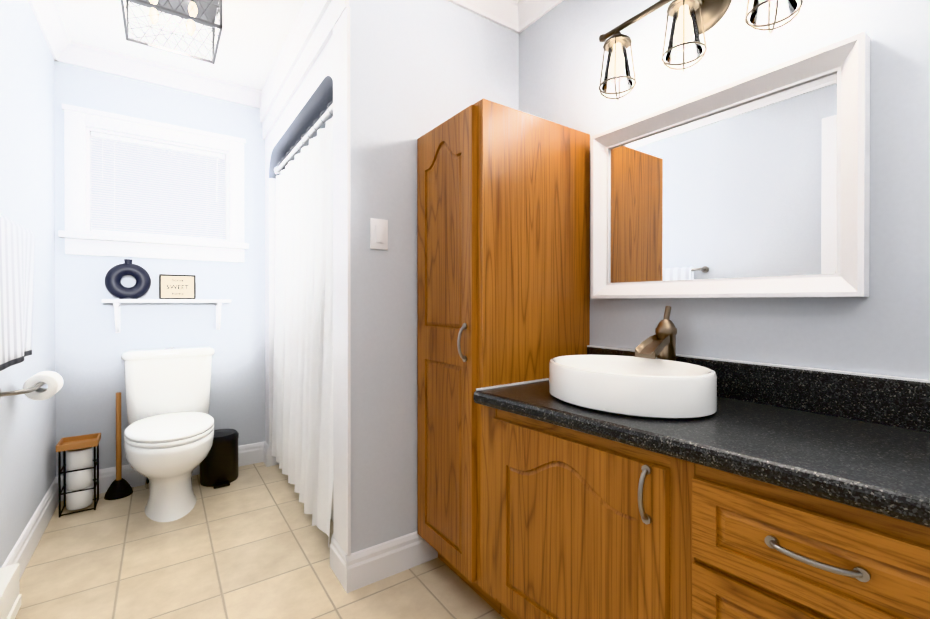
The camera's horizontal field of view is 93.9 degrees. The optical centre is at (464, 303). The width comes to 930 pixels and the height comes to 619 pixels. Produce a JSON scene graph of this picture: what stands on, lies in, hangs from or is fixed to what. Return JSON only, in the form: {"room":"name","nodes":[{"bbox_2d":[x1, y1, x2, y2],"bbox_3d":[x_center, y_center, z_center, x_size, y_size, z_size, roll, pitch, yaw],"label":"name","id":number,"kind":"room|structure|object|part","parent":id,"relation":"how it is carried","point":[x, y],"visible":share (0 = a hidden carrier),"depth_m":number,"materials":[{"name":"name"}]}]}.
{"room":"bathroom","nodes":[
{"label":"bathroom","id":0,"kind":"room"},
{"bbox_2d":[0,0,55,567],"bbox_3d":[-0.924,-0.153,0.432,0.100,2.420,4.675,0,0,-35],"label":"wall","id":1,"kind":"structure","parent":0,"point":[27,424],"depth_m":1.83,"materials":[{"name":"paint"}]},
{"bbox_2d":[0,564,20,618],"bbox_3d":[-1.220,0.954,1.008,0.072,0.150,1.090,0,0,-35],"label":"baseboard heater","id":2,"kind":"object","parent":1,"relation":"attached to","point":[10,600],"visible":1,"depth_m":1.39,"materials":[{"name":"white metal"}]},
{"bbox_2d":[0,382,45,397],"bbox_3d":[-1.615,0.307,1.592,0.096,0.052,0.316,0,0,-35],"label":"toilet paper holder","id":3,"kind":"object","parent":1,"relation":"attached to","point":[24,391],"visible":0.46,"depth_m":1.50,"materials":[{"name":"silver metal"}]},
{"bbox_2d":[23,371,62,399],"bbox_3d":[-1.635,0.319,1.685,0.100,0.100,0.100,0,0,-35],"label":"toilet paper roll","id":4,"kind":"object","parent":3,"relation":"hanging from","point":[52,380],"visible":0.92,"depth_m":1.66,"materials":[{"name":"white paper"}]},
{"bbox_2d":[2,477,61,577],"bbox_3d":[-1.528,0.988,1.400,0.016,0.130,2.205,0,0,-35],"label":"baseboard","id":5,"kind":"structure","parent":1,"relation":"attached to","point":[24,548],"depth_m":1.86,"materials":[{"name":"white wood"}]},
{"bbox_2d":[28,0,75,64],"bbox_3d":[-0.853,-1.319,0.478,0.075,0.090,4.475,0,0,-35],"label":"crown molding","id":6,"kind":"structure","parent":1,"relation":"attached to","point":[47,13],"depth_m":2.10,"materials":[{"name":"white"}]},
{"bbox_3d":[-1.426,-0.237,1.304,0.078,0.048,0.668,0,0,-35],"label":"towel rail","id":7,"kind":"object","parent":1,"relation":"attached to","visible":0},
{"bbox_2d":[0,214,34,370],"bbox_3d":[-1.400,-0.039,1.326,0.063,0.444,0.507,0,0,-35],"label":"towel","id":8,"kind":"object","parent":7,"relation":"hanging from","point":[17,255],"visible":1,"depth_m":1.32,"materials":[{"name":"white fabric"}]},
{"bbox_2d":[54,61,332,476],"bbox_3d":[-1.436,-0.163,2.867,1.855,2.420,0.100,0,0,-35],"label":"wall","id":9,"kind":"structure","parent":0,"point":[91,346],"depth_m":2.54,"materials":[{"name":"paint"}]},
{"bbox_2d":[58,103,248,262],"bbox_3d":[-1.793,-0.659,2.578,0.900,0.793,0.160,0,0,-35],"label":"window","id":10,"kind":"structure","parent":9,"relation":"in","point":[79,236],"depth_m":2.47,"materials":[{"name":"white wood"}]},
{"bbox_2d":[91,131,224,239],"bbox_3d":[-1.796,-0.671,2.581,0.650,0.551,0.051,0,0,-35],"label":"window blinds","id":11,"kind":"object","parent":10,"relation":"attached to","point":[135,192],"visible":0.94,"depth_m":2.56,"materials":[{"name":"white fabric"}]},
{"bbox_2d":[61,441,268,500],"bbox_3d":[-1.725,0.983,2.587,0.995,0.130,0.035,0,0,-35],"label":"baseboard","id":12,"kind":"structure","parent":9,"relation":"attached to","point":[258,452],"depth_m":2.49,"materials":[{"name":"white"}]},
{"bbox_2d":[102,299,230,332],"bbox_3d":[-1.714,0.071,2.529,0.610,0.190,0.134,0,0,-35],"label":"shelf","id":13,"kind":"object","parent":9,"relation":"attached to","point":[117,310],"visible":1,"depth_m":2.45,"materials":[{"name":"white wood"}]},
{"bbox_2d":[105,259,150,298],"bbox_3d":[-1.873,-0.132,2.414,0.204,0.224,0.058,0,0,-35],"label":"vase","id":14,"kind":"object","parent":13,"relation":"on","point":[115,287],"visible":0.94,"depth_m":2.40,"materials":[{"name":"black ceramic"}]},
{"bbox_2d":[159,274,195,298],"bbox_3d":[-1.707,-0.097,2.579,0.180,0.145,0.015,0,0,-35],"label":"sign","id":15,"kind":"object","parent":13,"relation":"on","point":[177,286],"visible":0.98,"depth_m":2.57,"materials":[{"name":"beige"}]},
{"bbox_2d":[76,43,261,107],"bbox_3d":[-1.688,-1.327,2.578,0.935,0.090,0.075,0,0,-35],"label":"crown molding","id":16,"kind":"structure","parent":9,"relation":"attached to","point":[89,57],"depth_m":2.53,"materials":[{"name":"white"}]},
{"bbox_2d":[57,0,332,109],"bbox_3d":[-0.124,-1.391,0.988,2.055,0.050,4.675,0,0,-35],"label":"ceiling","id":17,"kind":"structure","parent":0,"point":[254,35],"depth_m":2.22,"materials":[{"name":"white paint"}]},
{"bbox_2d":[120,0,222,63],"bbox_3d":[-1.280,-1.274,1.903,0.346,0.189,0.346,0,0,-35],"label":"ceiling light fixture","id":18,"kind":"object","parent":17,"relation":"attached to","point":[203,12],"visible":1,"depth_m":1.95,"materials":[{"name":"grey metal"}]},
{"bbox_2d":[15,462,504,618],"bbox_3d":[-0.124,1.079,0.998,2.055,0.050,4.675,0,0,-35],"label":"floor","id":19,"kind":"structure","parent":0,"point":[250,542],"depth_m":1.71,"materials":[{"name":"tile"}]},
{"bbox_2d":[56,433,100,517],"bbox_3d":[-1.972,0.872,2.221,0.156,0.355,0.156,0,0,-35],"label":"toilet paper stand","id":20,"kind":"object","parent":19,"relation":"on","point":[78,460],"visible":1,"depth_m":2.19,"materials":[{"name":"black metal"}]},
{"bbox_2d":[104,392,132,499],"bbox_3d":[-1.893,0.769,2.373,0.124,0.560,0.124,0,0,-35],"label":"plunger","id":21,"kind":"object","parent":19,"relation":"on","point":[120,487],"visible":1,"depth_m":2.36,"materials":[{"name":"black rubber"}]},
{"bbox_2d":[145,477,148,488],"bbox_3d":[-1.781,0.913,2.489,0.088,0.270,0.088,0,0,-35],"label":"toilet brush","id":22,"kind":"object","parent":19,"relation":"on","point":[146,483],"visible":0.1,"depth_m":2.45,"materials":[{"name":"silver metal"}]},
{"bbox_2d":[121,346,214,521],"bbox_3d":[-1.543,0.651,2.278,0.436,0.797,0.714,0,0,-35],"label":"toilet","id":23,"kind":"object","parent":19,"relation":"on","point":[168,436],"visible":1,"depth_m":2.26,"materials":[{"name":"white ceramic"}]},
{"bbox_2d":[200,429,238,488],"bbox_3d":[-1.448,0.905,2.562,0.204,0.285,0.237,0,0,-35],"label":"trash can","id":24,"kind":"object","parent":19,"relation":"on","point":[219,466],"visible":0.79,"depth_m":2.50,"materials":[{"name":"black plastic"}]},
{"bbox_2d":[331,492,332,520],"bbox_3d":[-0.536,0.848,2.570,0.723,0.400,1.421,0,0,-35],"label":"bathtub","id":25,"kind":"object","parent":19,"relation":"on","point":[332,508],"depth_m":2.08,"materials":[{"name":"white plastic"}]},
{"bbox_2d":[417,99,589,613],"bbox_3d":[0.135,0.191,1.726,0.585,1.720,0.417,0,0,-35],"label":"tall cabinet","id":26,"kind":"object","parent":19,"relation":"on","point":[503,244],"visible":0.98,"depth_m":1.54,"materials":[{"name":"brown wood"}]},
{"bbox_2d":[482,405,929,618],"bbox_3d":[0.630,0.689,1.056,0.548,0.730,1.249,0,0,-35],"label":"bathroom vanity","id":27,"kind":"object","parent":19,"relation":"on","point":[578,525],"visible":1,"depth_m":0.94,"materials":[{"name":"brown wood"}]},
{"bbox_2d":[473,345,929,527],"bbox_3d":[0.625,0.247,1.038,0.573,0.155,1.268,0,0,-35],"label":"countertop","id":28,"kind":"structure","parent":27,"relation":"on","point":[858,440],"depth_m":0.97,"materials":[{"name":"stone"}]},
{"bbox_2d":[549,355,716,418],"bbox_3d":[0.466,0.228,1.264,0.380,0.104,0.480,0,0,-35],"label":"sink","id":29,"kind":"object","parent":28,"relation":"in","point":[633,386],"visible":1,"depth_m":1.10,"materials":[{"name":"white ceramic"}]},
{"bbox_2d":[635,306,676,360],"bbox_3d":[0.613,0.144,1.372,0.151,0.271,0.068,0,0,-35],"label":"faucet","id":30,"kind":"object","parent":28,"relation":"on","point":[660,343],"visible":0.73,"depth_m":1.37,"materials":[{"name":"brown metal"}]},
{"bbox_2d":[265,35,332,465],"bbox_3d":[-0.877,-0.161,2.327,0.100,2.420,1.425,0,0,-35],"label":"wall","id":31,"kind":"structure","parent":0,"point":[310,101],"depth_m":2.69,"materials":[{"name":"white paint"}]},
{"bbox_2d":[274,104,332,173],"bbox_3d":[-0.840,-0.856,2.274,0.048,0.048,1.300,0,0,-35],"label":"curtain rod","id":32,"kind":"object","parent":31,"relation":"attached to","point":[325,116],"visible":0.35,"depth_m":2.23,"materials":[{"name":"white metal"}]},
{"bbox_2d":[271,101,332,545],"bbox_3d":[-0.859,0.051,2.264,0.113,1.847,1.250,0,0,-35],"label":"shower curtain","id":33,"kind":"object","parent":32,"relation":"hanging from","point":[302,435],"visible":0.9,"depth_m":2.14,"materials":[{"name":"white fabric"}]},
{"bbox_2d":[260,0,348,139],"bbox_3d":[-0.888,-1.226,2.224,0.030,0.290,1.575,0,0,-35],"label":"trim","id":34,"kind":"structure","parent":31,"relation":"attached to","point":[309,35],"depth_m":2.09,"materials":[{"name":"white"}]},
{"bbox_2d":[333,6,350,555],"bbox_3d":[-0.468,-0.079,1.645,0.011,1.999,0.161,0,0,-35],"label":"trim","id":35,"kind":"structure","parent":31,"relation":"attached to","point":[341,324],"depth_m":1.62,"materials":[{"name":"white paint"}]},
{"bbox_2d":[349,0,518,552],"bbox_3d":[-0.127,-0.159,1.891,0.830,2.420,0.150,0,0,-35],"label":"wall","id":36,"kind":"structure","parent":0,"point":[419,68],"depth_m":1.69,"materials":[{"name":"paint"}]},
{"bbox_2d":[370,218,387,249],"bbox_3d":[-0.327,-0.263,1.653,0.072,0.116,0.010,0,0,-35],"label":"light switch","id":37,"kind":"object","parent":36,"relation":"attached to","point":[378,233],"visible":1,"depth_m":1.65,"materials":[{"name":"white plastic"}]},
{"bbox_2d":[338,531,437,592],"bbox_3d":[-0.274,0.986,1.692,0.386,0.130,0.016,0,0,-35],"label":"baseboard","id":38,"kind":"structure","parent":36,"relation":"attached to","point":[366,566],"depth_m":1.66,"materials":[{"name":"white wood"}]},
{"bbox_2d":[448,0,519,29],"bbox_3d":[-0.109,-1.324,1.761,0.775,0.090,0.075,0,0,-35],"label":"crown molding","id":39,"kind":"structure","parent":36,"relation":"attached to","point":[501,12],"depth_m":1.94,"materials":[{"name":"white"}]},
{"bbox_2d":[519,0,929,379],"bbox_3d":[0.677,-0.158,1.553,0.100,2.420,4.675,0,0,-35],"label":"wall","id":40,"kind":"structure","parent":0,"point":[883,328],"depth_m":1.19,"materials":[{"name":"paint"}]},
{"bbox_2d":[512,0,563,33],"bbox_3d":[1.057,-1.320,0.854,0.075,0.090,2.900,0,0,-35],"label":"crown molding","id":41,"kind":"structure","parent":40,"relation":"attached to","point":[518,16],"depth_m":1.95,"materials":[{"name":"white"}]},
{"bbox_2d":[599,0,802,99],"bbox_3d":[0.675,-0.857,1.308,0.180,0.322,0.606,0,0,-35],"label":"sconce","id":42,"kind":"object","parent":40,"relation":"attached to","point":[695,19],"visible":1,"depth_m":1.32,"materials":[{"name":"brown metal"}]},
{"bbox_3d":[0.519,-0.830,1.480,0.048,0.110,0.047,0,0,-35],"label":"bulb","id":43,"kind":"part","parent":42,"relation":"part of","materials":[{"name":"beige glass"}]},
{"bbox_3d":[0.651,-0.829,1.291,0.048,0.110,0.047,0,0,-35],"label":"bulb","id":44,"kind":"part","parent":42,"relation":"part of","materials":[{"name":"beige glass"}]},
{"bbox_2d":[591,32,869,298],"bbox_3d":[0.727,-0.327,1.353,0.045,0.620,0.790,0,0,-35],"label":"mirror","id":45,"kind":"object","parent":40,"relation":"attached to","point":[756,184],"visible":1,"depth_m":1.25,"materials":[{"name":"white mirror"}]}
]}

